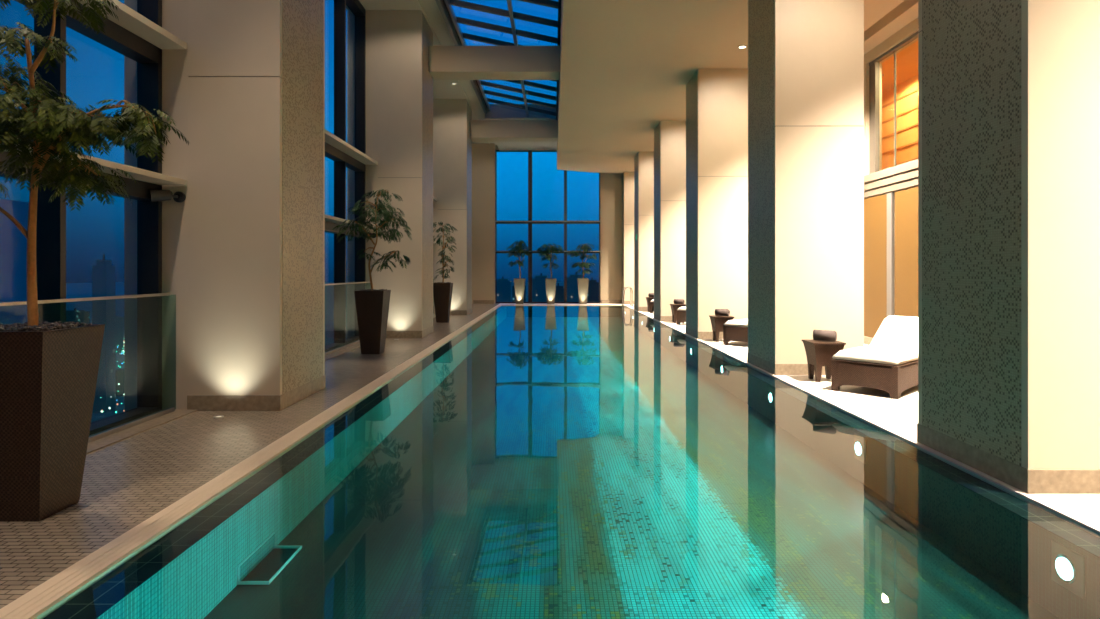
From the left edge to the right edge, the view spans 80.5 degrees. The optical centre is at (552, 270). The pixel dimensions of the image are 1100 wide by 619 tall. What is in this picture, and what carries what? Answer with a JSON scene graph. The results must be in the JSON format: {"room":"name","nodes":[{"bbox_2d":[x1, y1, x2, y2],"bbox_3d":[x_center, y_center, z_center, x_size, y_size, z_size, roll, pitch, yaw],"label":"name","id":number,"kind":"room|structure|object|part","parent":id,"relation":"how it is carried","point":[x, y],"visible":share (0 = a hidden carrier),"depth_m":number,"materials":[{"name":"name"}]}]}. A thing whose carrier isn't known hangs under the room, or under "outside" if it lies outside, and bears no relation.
{"room":"indoor swimming pool","nodes":[
{"label":"indoor swimming pool","id":0,"kind":"room"},
{"bbox_2d":[0,303,499,608],"bbox_3d":[-2.924,1.550,12.850,1.273,0.300,30.700,0,0,0],"label":"deck","id":1,"kind":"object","parent":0,"point":[125,483],"visible":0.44,"depth_m":4.68,"materials":[{"name":"tile"}]},
{"bbox_2d":[0,0,189,521],"bbox_3d":[-2.905,-0.154,3.781,1.417,3.108,0.791,0,0,9],"label":"potted tree","id":2,"kind":"object","parent":1,"relation":"on","point":[49,371],"visible":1,"depth_m":3.71,"materials":[{"name":"green plant"}]},
{"bbox_3d":[-3.020,0.865,3.780,0.496,1.070,0.496,0,0,0],"label":"planter","id":3,"kind":"part","parent":2,"relation":"part of","materials":[{"name":"brown wicker"}]},
{"bbox_2d":[187,0,324,410],"bbox_3d":[-3.200,-2.025,7.160,0.936,6.850,1.296,0,0,0],"label":"pillar","id":4,"kind":"structure","parent":1,"relation":"on","point":[256,68],"depth_m":6.52,"materials":[{"name":"beige stone"}]},
{"bbox_3d":[-3.200,1.324,7.160,0.936,0.152,1.296,0,0,0],"label":"baseboard","id":5,"kind":"part","parent":4,"relation":"part of","materials":[{"name":"stone"}]},
{"bbox_3d":[-2.738,-2.100,7.160,0.004,6.700,1.160,0,0,0],"label":"mosaic panel","id":6,"kind":"part","parent":4,"relation":"part of","materials":[{"name":"beige tile"}]},
{"bbox_2d":[331,189,411,353],"bbox_3d":[-3.080,-0.002,11.073,1.352,2.804,0.785,0,0,-4],"label":"potted tree","id":7,"kind":"object","parent":1,"relation":"on","point":[372,305],"visible":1,"depth_m":10.93,"materials":[{"name":"dark green leaf"},{"name":"bark"},{"name":"dark brown ceramic"}]},
{"bbox_3d":[-3.070,0.865,11.080,0.496,1.070,0.496,0,0,0],"label":"planter","id":8,"kind":"part","parent":7,"relation":"part of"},
{"bbox_2d":[378,10,433,337],"bbox_3d":[-3.200,-2.025,14.220,0.936,6.850,1.296,0,0,0],"label":"pillar","id":9,"kind":"structure","parent":1,"relation":"on","point":[405,82],"depth_m":13.58,"materials":[{"name":"beige stone"}]},
{"bbox_3d":[-3.200,1.324,14.220,0.936,0.152,1.296,0,0,0],"label":"baseboard","id":10,"kind":"part","parent":9,"relation":"part of","materials":[{"name":"stone"}]},
{"bbox_3d":[-2.738,-2.100,14.220,0.004,6.700,1.160,0,0,0],"label":"mosaic panel","id":11,"kind":"part","parent":9,"relation":"part of","materials":[{"name":"beige tile"}]},
{"bbox_2d":[433,222,457,322],"bbox_3d":[-3.006,0.015,17.835,0.820,2.770,0.692,0,0,-17],"label":"potted tree","id":12,"kind":"object","parent":1,"relation":"on","point":[442,292],"visible":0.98,"depth_m":17.64,"materials":[{"name":"green plant"}]},
{"bbox_3d":[-3.020,0.865,17.820,0.496,1.070,0.496,0,0,0],"label":"planter","id":13,"kind":"part","parent":12,"relation":"part of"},
{"bbox_2d":[438,99,471,314],"bbox_3d":[-3.200,-2.025,21.260,0.936,6.850,1.296,0,0,0],"label":"pillar","id":14,"kind":"structure","parent":1,"relation":"on","point":[454,115],"depth_m":20.62,"materials":[{"name":"beige stone"}]},
{"bbox_3d":[-3.200,1.324,21.260,0.936,0.152,1.296,0,0,0],"label":"baseboard","id":15,"kind":"part","parent":14,"relation":"part of","materials":[{"name":"stone"}]},
{"bbox_3d":[-2.738,-2.100,21.260,0.004,6.700,1.160,0,0,0],"label":"mosaic panel","id":16,"kind":"part","parent":14,"relation":"part of","materials":[{"name":"beige tile"}]},
{"bbox_2d":[124,0,437,410],"bbox_3d":[-3.980,-1.875,14.210,0.640,7.150,15.380,0,0,0],"label":"wall","id":17,"kind":"structure","parent":0,"point":[175,76],"depth_m":6.52,"materials":[{"name":"beige stone"}]},
{"bbox_2d":[0,0,186,442],"bbox_3d":[-3.890,-1.875,2.050,0.460,7.150,8.900,0,0,0],"label":"window","id":18,"kind":"structure","parent":17,"relation":"in","point":[139,36],"depth_m":6.04,"materials":[{"name":"clear glass"}]},
{"bbox_3d":[-3.770,0.228,1.995,0.024,0.025,8.790,0,0,0],"label":"rail","id":19,"kind":"part","parent":18,"relation":"part of","materials":[{"name":"metal"}]},
{"bbox_3d":[-3.770,0.801,2.045,0.050,1.173,8.890,0,0,0],"label":"glass railing","id":20,"kind":"part","parent":18,"relation":"part of","materials":[{"name":"clear glass"}]},
{"bbox_3d":[-3.805,-1.567,2.050,0.290,1.425,8.900,0,0,0],"label":"sill","id":21,"kind":"part","parent":18,"relation":"part of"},
{"bbox_2d":[149,189,185,202],"bbox_3d":[-3.804,-0.733,6.410,0.133,0.133,0.322,0,0,42],"label":"spotlight","id":22,"kind":"object","parent":17,"relation":"attached to","point":[156,195],"visible":0.99,"depth_m":6.35,"materials":[{"name":"black metal"}]},
{"bbox_2d":[86,315,435,453],"bbox_3d":[-3.740,1.544,12.850,0.360,0.312,30.700,0,0,0],"label":"trim","id":23,"kind":"structure","parent":17,"relation":"attached to","point":[98,444],"depth_m":5.80,"materials":[{"name":"stone"}]},
{"bbox_2d":[325,0,377,354],"bbox_3d":[-3.890,-1.875,10.680,0.460,7.150,5.760,0,0,0],"label":"window","id":24,"kind":"structure","parent":17,"relation":"in","point":[344,155],"depth_m":12.22,"materials":[{"name":"clear glass"}]},
{"bbox_3d":[-3.770,0.801,10.700,0.050,1.173,5.680,0,0,0],"label":"glass railing","id":25,"kind":"part","parent":24,"relation":"part of","materials":[{"name":"clear glass"}]},
{"bbox_3d":[-3.770,0.228,10.650,0.024,0.025,5.580,0,0,0],"label":"rail","id":26,"kind":"part","parent":24,"relation":"part of","materials":[{"name":"metal"}]},
{"bbox_3d":[-3.805,-1.567,10.680,0.290,1.425,5.760,0,0,0],"label":"sill","id":27,"kind":"part","parent":24,"relation":"part of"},
{"bbox_2d":[97,345,477,618],"bbox_3d":[-1.990,1.659,13.725,0.200,0.441,25.650,0,0,0],"label":"wall","id":28,"kind":"structure","parent":0,"point":[196,581],"depth_m":4.23,"materials":[{"name":"tile"}]},
{"bbox_2d":[43,346,453,618],"bbox_3d":[-1.998,1.437,13.725,0.216,0.004,25.650,0,0,0],"label":"pool edge","id":29,"kind":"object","parent":28,"relation":"on","point":[95,600],"depth_m":3.71,"materials":[{"name":"black tile"}]},
{"bbox_2d":[0,305,500,618],"bbox_3d":[-2.197,1.548,13.850,0.180,0.304,25.900,0,0,0],"label":"trim","id":30,"kind":"structure","parent":28,"relation":"attached to","point":[50,595],"depth_m":3.69,"materials":[{"name":"stone"}]},
{"bbox_2d":[237,532,301,584],"bbox_3d":[-1.793,1.819,4.139,0.194,0.109,0.511,0,0,0],"label":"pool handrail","id":31,"kind":"object","parent":28,"relation":"attached to","point":[298,547],"visible":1,"depth_m":4.05,"materials":[{"name":"silver metal"}]},
{"bbox_2d":[346,0,556,150],"bbox_3d":[-2.050,-5.485,12.850,4.500,0.530,30.700,0,0,0],"label":"ceiling","id":32,"kind":"structure","parent":0,"point":[442,89],"depth_m":19.85,"materials":[{"name":"paint"}]},
{"bbox_2d":[435,0,560,119],"bbox_3d":[-1.090,-5.350,11.600,2.500,0.700,21.200,0,0,0],"label":"window","id":33,"kind":"structure","parent":32,"relation":"attached to","point":[451,21],"depth_m":14.51,"materials":[{"name":"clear glass"}]},
{"bbox_3d":[-2.240,-5.540,11.600,0.200,0.320,21.200,0,0,0],"label":"rail","id":34,"kind":"part","parent":33,"relation":"part of","materials":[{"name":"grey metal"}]},
{"bbox_2d":[472,143,621,303],"bbox_3d":[1.050,-2.050,28.125,10.700,7.500,0.750,0,0,0],"label":"wall","id":35,"kind":"structure","parent":0,"point":[483,154],"depth_m":27.75,"materials":[{"name":"beige paint"}]},
{"bbox_2d":[473,300,621,303],"bbox_3d":[1.297,1.320,28.001,9.410,0.160,0.223,0,0,-3],"label":"baseboard","id":36,"kind":"structure","parent":35,"relation":"attached to","point":[474,301],"depth_m":27.71,"materials":[{"name":"stone"}]},
{"bbox_2d":[495,150,600,302],"bbox_3d":[-0.225,-1.925,28.190,4.570,6.650,0.220,0,0,0],"label":"window","id":37,"kind":"structure","parent":35,"relation":"in","point":[529,222],"depth_m":28.15,"materials":[{"name":"clear glass"}]},
{"bbox_3d":[-0.225,-1.500,28.140,4.530,1.340,0.120,0,0,0],"label":"sill","id":38,"kind":"part","parent":37,"relation":"part of","materials":[{"name":"metal"}]},
{"bbox_2d":[498,303,633,304],"bbox_3d":[1.956,1.550,27.500,8.487,0.300,1.400,0,0,0],"label":"deck","id":39,"kind":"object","parent":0,"point":[500,303],"visible":0.21,"depth_m":27.17,"materials":[{"name":"white stone"}]},
{"bbox_2d":[506,240,531,303],"bbox_3d":[-1.427,0.037,27.733,1.174,2.725,0.877,0,0,0],"label":"potted tree","id":40,"kind":"object","parent":39,"relation":"on","point":[519,283],"visible":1,"depth_m":27.53,"materials":[{"name":"green plant"}]},
{"bbox_3d":[-1.420,0.865,27.720,0.496,1.070,0.496,0,0,0],"label":"planter","id":41,"kind":"part","parent":40,"relation":"part of","materials":[{"name":"beige ceramic"}]},
{"bbox_2d":[537,243,563,303],"bbox_3d":[-0.101,0.106,27.715,1.217,2.587,0.900,0,0,0],"label":"potted tree","id":42,"kind":"object","parent":39,"relation":"on","point":[550,283],"visible":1,"depth_m":27.53,"materials":[{"name":"green plant"}]},
{"bbox_3d":[-0.094,0.865,27.720,0.496,1.070,0.496,0,0,0],"label":"planter","id":43,"kind":"part","parent":42,"relation":"part of","materials":[{"name":"beige ceramic"}]},
{"bbox_2d":[565,243,596,303],"bbox_3d":[1.200,0.097,27.729,1.375,2.607,0.907,0,0,0],"label":"potted tree","id":44,"kind":"object","parent":39,"relation":"on","point":[582,283],"visible":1,"depth_m":27.54,"materials":[{"name":"green plant"}]},
{"bbox_3d":[1.272,0.865,27.720,0.496,1.070,0.496,0,0,0],"label":"planter","id":45,"kind":"part","parent":44,"relation":"part of","materials":[{"name":"beige ceramic"}]},
{"bbox_2d":[622,172,633,303],"bbox_3d":[3.585,-1.385,27.720,1.206,5.570,0.776,0,0,0],"label":"pillar","id":46,"kind":"structure","parent":39,"relation":"on","point":[627,177],"depth_m":27.34,"materials":[{"name":"beige paint"}]},
{"bbox_3d":[2.988,-1.460,27.720,0.004,5.420,0.640,0,0,0],"label":"mosaic panel","id":47,"kind":"part","parent":46,"relation":"part of","materials":[{"name":"grey tile"}]},
{"bbox_2d":[204,345,1058,618],"bbox_3d":[0.425,1.930,13.725,4.670,0.100,25.650,0,0,0],"label":"floor","id":48,"kind":"structure","parent":0,"point":[532,481],"depth_m":4.92,"materials":[{"name":"tile"}]},
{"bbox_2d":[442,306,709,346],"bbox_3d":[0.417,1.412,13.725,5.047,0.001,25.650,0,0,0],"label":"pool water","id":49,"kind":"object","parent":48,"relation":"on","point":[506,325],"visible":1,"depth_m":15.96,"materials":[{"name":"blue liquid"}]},
{"bbox_2d":[557,0,917,173],"bbox_3d":[3.280,-5.035,12.850,6.240,1.730,30.700,0,0,0],"label":"ceiling","id":50,"kind":"structure","parent":0,"point":[627,66],"depth_m":12.88,"materials":[{"name":"paint"}]},
{"bbox_2d":[429,46,559,79],"bbox_3d":[-1.290,-4.670,14.610,2.890,0.580,0.620,0,0,0],"label":"ceiling beam","id":51,"kind":"structure","parent":50,"relation":"attached to","point":[445,62],"depth_m":14.30,"materials":[{"name":"beige paint"}]},
{"bbox_2d":[470,120,557,141],"bbox_3d":[-1.290,-4.670,21.690,2.890,0.580,0.620,0,0,0],"label":"ceiling beam","id":52,"kind":"structure","parent":50,"relation":"attached to","point":[480,130],"depth_m":21.38,"materials":[{"name":"beige paint"}]},
{"bbox_2d":[738,45,746,48],"bbox_3d":[3.520,-4.163,12.080,0.170,0.014,0.170,0,0,0],"label":"recessed light","id":53,"kind":"object","parent":50,"relation":"in","point":[740,46],"visible":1,"depth_m":12.05,"materials":[{"name":"metal"}]},
{"bbox_2d":[625,305,1099,537],"bbox_3d":[4.570,1.550,12.150,3.260,0.300,29.300,0,0,0],"label":"deck","id":54,"kind":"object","parent":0,"point":[897,418],"visible":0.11,"depth_m":6.39,"materials":[{"name":"white stone"}]},
{"bbox_2d":[622,287,631,305],"bbox_3d":[2.978,1.165,26.250,0.415,1.070,0.090,0,0,0],"label":"pool handrail","id":55,"kind":"object","parent":54,"relation":"on","point":[625,287],"visible":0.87,"depth_m":26.23,"materials":[{"name":"silver metal"}]},
{"bbox_2d":[623,287,632,306],"bbox_3d":[2.978,1.165,25.750,0.415,1.070,0.090,0,0,0],"label":"pool handrail","id":56,"kind":"object","parent":54,"relation":"on","point":[627,287],"visible":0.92,"depth_m":25.73,"materials":[{"name":"silver metal"}]},
{"bbox_2d":[634,152,653,310],"bbox_3d":[3.585,-1.385,23.305,1.206,5.570,1.246,0,0,0],"label":"pillar","id":57,"kind":"structure","parent":54,"relation":"on","point":[643,161],"depth_m":22.69,"materials":[{"name":"beige paint"}]},
{"bbox_3d":[2.988,-1.460,23.305,0.004,5.420,1.110,0,0,0],"label":"mosaic panel","id":58,"kind":"part","parent":57,"relation":"part of","materials":[{"name":"grey tile"}]},
{"bbox_3d":[3.585,1.324,23.305,1.206,0.152,1.246,0,0,0],"label":"baseboard","id":59,"kind":"part","parent":57,"relation":"part of","materials":[{"name":"stone"}]},
{"bbox_2d":[645,297,653,311],"bbox_3d":[3.400,1.149,22.270,0.406,0.502,0.406,0,0,0],"label":"side table","id":60,"kind":"object","parent":54,"relation":"on","point":[648,299],"visible":0.44,"depth_m":22.11,"materials":[{"name":"brown wicker"}]},
{"bbox_2d":[650,299,653,312],"bbox_3d":[4.135,0.995,21.958,1.788,0.810,0.738,0,0,-42],"label":"sun lounger","id":61,"kind":"object","parent":54,"relation":"on","point":[651,301],"visible":0.09,"depth_m":21.58,"materials":[{"name":"brown wicker"}]},
{"bbox_2d":[654,121,685,320],"bbox_3d":[3.585,-1.385,18.655,1.206,5.570,1.246,0,0,0],"label":"pillar","id":62,"kind":"structure","parent":54,"relation":"on","point":[669,136],"depth_m":18.04,"materials":[{"name":"beige paint"}]},
{"bbox_3d":[2.988,-1.460,18.655,0.004,5.420,1.110,0,0,0],"label":"mosaic panel","id":63,"kind":"part","parent":62,"relation":"part of","materials":[{"name":"grey tile"}]},
{"bbox_3d":[3.585,1.324,18.655,1.206,0.152,1.246,0,0,0],"label":"baseboard","id":64,"kind":"part","parent":62,"relation":"part of","materials":[{"name":"stone"}]},
{"bbox_2d":[670,304,685,322],"bbox_3d":[3.400,1.149,17.620,0.406,0.502,0.406,0,0,0],"label":"side table","id":65,"kind":"object","parent":54,"relation":"on","point":[674,307],"visible":0.57,"depth_m":17.47,"materials":[{"name":"brown wicker"}]},
{"bbox_2d":[674,299,684,303],"bbox_3d":[3.417,0.824,17.616,0.260,0.138,0.145,0,0,35],"label":"rolled towel","id":66,"kind":"object","parent":65,"relation":"on","point":[676,301],"visible":1,"depth_m":17.57,"materials":[{"name":"brown fabric"}]},
{"bbox_2d":[677,306,685,324],"bbox_3d":[4.135,0.995,17.308,1.788,0.810,0.738,0,0,-42],"label":"sun lounger","id":67,"kind":"object","parent":54,"relation":"on","point":[681,315],"visible":0.12,"depth_m":16.88,"materials":[{"name":"brown wicker"}]},
{"bbox_2d":[677,306,685,310],"bbox_3d":[4.080,0.808,17.258,1.611,0.437,0.730,0,0,-42],"label":"cushion","id":68,"kind":"object","parent":67,"relation":"on","point":[683,308],"depth_m":16.88,"materials":[{"name":"fabric"}]},
{"bbox_2d":[686,69,747,338],"bbox_3d":[3.585,-1.385,14.005,1.206,5.570,1.246,0,0,0],"label":"pillar","id":69,"kind":"structure","parent":54,"relation":"on","point":[716,99],"depth_m":13.39,"materials":[{"name":"beige stone"}]},
{"bbox_3d":[2.988,-1.460,14.005,0.004,5.420,1.110,0,0,0],"label":"mosaic panel","id":70,"kind":"part","parent":69,"relation":"part of","materials":[{"name":"grey tile"}]},
{"bbox_3d":[3.585,1.324,14.005,1.206,0.152,1.246,0,0,0],"label":"baseboard","id":71,"kind":"part","parent":69,"relation":"part of","materials":[{"name":"stone"}]},
{"bbox_2d":[709,315,733,341],"bbox_3d":[3.360,1.149,12.970,0.406,0.502,0.406,0,0,0],"label":"side table","id":72,"kind":"object","parent":54,"relation":"on","point":[717,322],"visible":0.57,"depth_m":12.82,"materials":[{"name":"brown wicker"}]},
{"bbox_3d":[3.250,1.290,12.860,0.075,0.220,0.075,0,0,0],"label":"leg","id":73,"kind":"part","parent":72,"relation":"part of","materials":[{"name":"brown wicker"}]},
{"bbox_2d":[715,309,729,315],"bbox_3d":[3.377,0.824,12.966,0.260,0.138,0.145,0,0,35],"label":"rolled towel","id":74,"kind":"object","parent":72,"relation":"on","point":[718,312],"visible":1,"depth_m":12.92,"materials":[{"name":"brown fabric"}]},
{"bbox_2d":[723,319,747,344],"bbox_3d":[4.135,0.995,12.658,1.788,0.810,0.738,0,0,-42],"label":"sun lounger","id":75,"kind":"object","parent":54,"relation":"on","point":[736,330],"visible":0.19,"depth_m":12.16,"materials":[{"name":"brown wicker"}]},
{"bbox_2d":[724,319,747,326],"bbox_3d":[4.080,0.808,12.608,1.611,0.437,0.730,0,0,-42],"label":"cushion","id":76,"kind":"object","parent":75,"relation":"on","point":[739,322],"depth_m":12.18,"materials":[{"name":"fabric"}]},
{"bbox_2d":[747,0,863,374],"bbox_3d":[3.585,-1.385,9.355,1.206,5.570,1.246,0,0,0],"label":"pillar","id":77,"kind":"structure","parent":54,"relation":"on","point":[806,57],"depth_m":8.74,"materials":[{"name":"beige stone"}]},
{"bbox_3d":[2.988,-1.460,9.355,0.004,5.420,1.110,0,0,0],"label":"mosaic panel","id":78,"kind":"part","parent":77,"relation":"part of","materials":[{"name":"grey tile"}]},
{"bbox_3d":[3.585,1.324,9.355,1.206,0.152,1.246,0,0,0],"label":"baseboard","id":79,"kind":"part","parent":77,"relation":"part of","materials":[{"name":"stone"}]},
{"bbox_2d":[802,340,845,381],"bbox_3d":[3.460,1.149,8.320,0.406,0.502,0.406,0,0,0],"label":"side table","id":80,"kind":"object","parent":54,"relation":"on","point":[819,354],"visible":0.78,"depth_m":8.17,"materials":[{"name":"brown wood"}]},
{"bbox_3d":[3.350,1.290,8.430,0.075,0.220,0.075,0,0,0],"label":"leg","id":81,"kind":"part","parent":80,"relation":"part of","materials":[{"name":"brown wood"}]},
{"bbox_3d":[3.350,1.290,8.210,0.075,0.220,0.075,0,0,0],"label":"leg","id":82,"kind":"part","parent":80,"relation":"part of","materials":[{"name":"brown wood"}]},
{"bbox_2d":[813,330,836,340],"bbox_3d":[3.477,0.824,8.316,0.260,0.138,0.145,0,0,35],"label":"rolled towel","id":83,"kind":"object","parent":80,"relation":"on","point":[821,335],"visible":1,"depth_m":8.27,"materials":[{"name":"brown fabric"}]},
{"bbox_3d":[3.570,1.290,8.430,0.075,0.220,0.075,0,0,0],"label":"leg","id":84,"kind":"part","parent":80,"relation":"part of","materials":[{"name":"brown wicker"}]},
{"bbox_2d":[831,316,917,398],"bbox_3d":[4.175,0.995,7.958,1.788,0.810,0.738,0,0,-42],"label":"sun lounger","id":85,"kind":"object","parent":54,"relation":"on","point":[889,363],"visible":0.79,"depth_m":7.46,"materials":[{"name":"white fabric"}]},
{"bbox_3d":[4.175,1.220,7.958,1.788,0.359,0.738,0,0,-42],"label":"frame","id":86,"kind":"part","parent":85,"relation":"part of","materials":[{"name":"brown wicker"}]},
{"bbox_2d":[832,316,917,364],"bbox_3d":[4.120,0.808,7.908,1.611,0.437,0.730,0,0,-42],"label":"cushion","id":87,"kind":"object","parent":85,"relation":"on","point":[895,342],"depth_m":7.78,"materials":[{"name":"fabric"}]},
{"bbox_2d":[917,0,1099,493],"bbox_3d":[3.585,-1.385,4.705,1.206,5.570,1.246,0,0,0],"label":"pillar","id":88,"kind":"structure","parent":54,"relation":"on","point":[1009,90],"depth_m":4.22,"materials":[{"name":"beige stone"}]},
{"bbox_3d":[2.988,-1.460,4.705,0.004,5.420,1.110,0,0,0],"label":"mosaic panel","id":89,"kind":"part","parent":88,"relation":"part of","materials":[{"name":"grey tile"}]},
{"bbox_3d":[3.585,1.324,4.705,1.206,0.152,1.246,0,0,0],"label":"baseboard","id":90,"kind":"part","parent":88,"relation":"part of","materials":[{"name":"stone"}]},
{"bbox_2d":[663,346,1099,618],"bbox_3d":[2.840,1.659,13.725,0.200,0.441,25.650,0,0,0],"label":"wall","id":91,"kind":"structure","parent":0,"point":[1012,547],"depth_m":4.64,"materials":[{"name":"tile"}]},
{"bbox_2d":[501,305,624,305],"bbox_3d":[0.416,1.548,26.675,5.047,0.304,0.250,0,0,0],"label":"trim","id":92,"kind":"structure","parent":91,"relation":"attached to","point":[501,305],"depth_m":26.55,"materials":[{"name":"stone"}]},
{"bbox_2d":[690,346,693,357],"bbox_3d":[2.723,1.580,12.770,0.034,0.220,0.220,0,0,0],"label":"underwater light","id":93,"kind":"object","parent":91,"relation":"attached to","point":[692,347],"visible":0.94,"depth_m":12.71,"materials":[{"name":"silver metal"}]},
{"bbox_2d":[721,362,724,376],"bbox_3d":[2.723,1.580,10.440,0.034,0.220,0.220,0,0,0],"label":"underwater light","id":94,"kind":"object","parent":91,"relation":"attached to","point":[722,363],"visible":1,"depth_m":10.40,"materials":[{"name":"silver metal"}]},
{"bbox_2d":[769,387,775,407],"bbox_3d":[2.723,1.580,8.110,0.034,0.220,0.220,0,0,0],"label":"underwater light","id":95,"kind":"object","parent":91,"relation":"attached to","point":[772,393],"visible":1,"depth_m":8.06,"materials":[{"name":"silver metal"}]},
{"bbox_2d":[854,433,866,464],"bbox_3d":[2.723,1.580,5.780,0.034,0.220,0.220,0,0,0],"label":"underwater light","id":96,"kind":"object","parent":91,"relation":"attached to","point":[860,443],"visible":1,"depth_m":5.75,"materials":[{"name":"silver metal"}]},
{"bbox_2d":[699,347,1099,557],"bbox_3d":[2.840,1.437,13.725,0.200,0.004,25.650,0,0,0],"label":"trim","id":97,"kind":"structure","parent":91,"relation":"on","point":[1077,536],"depth_m":4.61,"materials":[{"name":"beige stone"}]},
{"bbox_2d":[1051,540,1085,599],"bbox_3d":[2.723,1.580,3.450,0.034,0.220,0.220,0,0,0],"label":"underwater light","id":98,"kind":"object","parent":91,"relation":"attached to","point":[1068,567],"visible":1,"depth_m":3.42,"materials":[{"name":"silver metal"}]},
{"bbox_2d":[864,18,917,198],"bbox_3d":[6.150,-1.400,12.850,0.300,6.200,30.700,0,0,0],"label":"wall","id":99,"kind":"structure","parent":0,"point":[911,28],"depth_m":12.45,"materials":[{"name":"beige paint"}]},
{"bbox_2d":[864,336,872,344],"bbox_3d":[5.980,1.325,12.800,0.040,0.150,30.600,0,0,0],"label":"baseboard","id":100,"kind":"structure","parent":99,"relation":"attached to","point":[867,340],"depth_m":12.32,"materials":[{"name":"stone"}]},
{"bbox_2d":[864,193,886,337],"bbox_3d":[5.982,-0.070,12.970,0.035,2.640,2.760,0,0,0],"label":"wall panel","id":101,"kind":"object","parent":99,"relation":"attached to","point":[875,207],"visible":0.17,"depth_m":12.02,"materials":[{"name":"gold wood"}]},
{"bbox_2d":[864,160,917,197],"bbox_3d":[5.955,-1.605,12.250,0.090,0.410,29.500,0,0,0],"label":"trim","id":102,"kind":"structure","parent":99,"relation":"attached to","point":[895,178],"depth_m":11.37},
{"bbox_2d":[887,192,894,316],"bbox_3d":[5.970,-0.070,11.495,0.060,2.640,0.170,0,0,0],"label":"divider","id":103,"kind":"object","parent":99,"relation":"attached to","point":[891,195],"visible":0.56,"depth_m":11.41,"materials":[{"name":"grey metal"}]},
{"bbox_2d":[869,31,918,173],"bbox_3d":[6.100,-2.900,10.225,0.100,2.160,4.450,0,0,0],"label":"window","id":104,"kind":"structure","parent":99,"relation":"in","point":[874,66],"depth_m":12.22,"materials":[{"name":"clear glass"}]},
{"bbox_2d":[895,186,917,316],"bbox_3d":[5.982,-0.070,9.970,0.035,2.640,2.760,0,0,0],"label":"wall panel","id":105,"kind":"object","parent":99,"relation":"attached to","point":[906,200],"visible":0.24,"depth_m":10.97,"materials":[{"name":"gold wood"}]},
{"bbox_2d":[882,41,917,168],"bbox_3d":[7.050,-3.000,11.500,1.500,2.800,9.000,0,0,0],"label":"wall","id":106,"kind":"structure","parent":0,"point":[906,59],"depth_m":13.97,"materials":[{"name":"orange wood"}]},
{"bbox_2d":[882,89,917,169],"bbox_3d":[7.588,-2.870,11.500,0.025,1.840,8.600,0,0,0],"label":"wall slats","id":107,"kind":"object","parent":106,"relation":"attached to","point":[916,90],"visible":0.02,"depth_m":14.13,"materials":[{"name":"wood"}]},
{"label":"outside","id":108,"kind":"structure","parent":0,"visible":0},
{"bbox_2d":[66,282,563,421],"bbox_3d":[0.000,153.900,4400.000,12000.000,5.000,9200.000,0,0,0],"label":"ground","id":109,"kind":"structure","parent":108,"point":[73,290],"depth_m":2852.68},
{"bbox_2d":[0,199,28,324],"bbox_3d":[-185.750,64.400,214.700,26.500,174.000,30.600,0,0,0],"label":"building","id":110,"kind":"structure","parent":109,"relation":"on","point":[13,244],"depth_m":207.81,"materials":[{"name":"teal glass"}]},
{"bbox_2d":[66,308,89,323],"bbox_3d":[-955.500,112.800,1300.000,40.000,77.200,25.000,0,0,0],"label":"building","id":111,"kind":"structure","parent":109,"relation":"on","point":[80,316],"depth_m":1287.37,"materials":[{"name":"teal"}]},
{"bbox_2d":[92,254,115,412],"bbox_3d":[-483.700,66.690,700.000,15.000,169.420,15.000,0,0,0],"label":"building","id":112,"kind":"structure","parent":109,"relation":"on","point":[103,273],"depth_m":693.30,"materials":[{"name":"teal"}]},
{"bbox_2d":[116,316,123,353],"bbox_3d":[-816.000,114.920,1200.000,30.000,72.960,25.000,0,0,0],"label":"building","id":113,"kind":"structure","parent":109,"relation":"on","point":[119,320],"depth_m":1202.31,"materials":[{"name":"teal"}]},
{"bbox_2d":[116,368,123,395],"bbox_3d":[-524.000,134.000,800.000,24.000,34.800,25.000,0,0,0],"label":"building","id":114,"kind":"structure","parent":109,"relation":"on","point":[119,372],"depth_m":787.53,"materials":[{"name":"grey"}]},
{"bbox_2d":[497,277,511,301],"bbox_3d":[-115.500,82.060,1500.000,38.000,138.680,25.000,0,0,0],"label":"building","id":115,"kind":"structure","parent":109,"relation":"on","point":[504,287],"depth_m":1487.56,"materials":[{"name":"teal"}]},
{"bbox_2d":[512,286,525,301],"bbox_3d":[-67.600,85.240,1300.000,26.000,132.320,25.000,0,0,0],"label":"building","id":116,"kind":"structure","parent":109,"relation":"on","point":[513,289],"depth_m":1287.37,"materials":[{"name":"teal"}]},
{"bbox_2d":[532,273,546,301],"bbox_3d":[-27.000,78.350,1500.000,44.000,146.100,25.000,0,0,0],"label":"building","id":117,"kind":"structure","parent":109,"relation":"on","point":[538,283],"depth_m":1487.56,"materials":[{"name":"teal"}]},
{"bbox_2d":[555,283,563,301],"bbox_3d":[10.000,87.360,1250.000,30.000,128.080,25.000,0,0,0],"label":"building","id":118,"kind":"structure","parent":109,"relation":"on","point":[559,293],"depth_m":1237.45,"materials":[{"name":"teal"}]},
{"bbox_2d":[567,272,586,301],"bbox_3d":[50.400,76.760,1400.000,46.000,149.280,25.000,0,0,0],"label":"building","id":119,"kind":"structure","parent":109,"relation":"on","point":[572,288],"depth_m":1387.57,"materials":[{"name":"teal"}]},
{"bbox_2d":[587,277,598,301],"bbox_3d":[90.000,83.120,1500.000,30.000,136.560,25.000,0,0,0],"label":"building","id":120,"kind":"structure","parent":109,"relation":"on","point":[593,286],"depth_m":1487.56,"materials":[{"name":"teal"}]}
]}

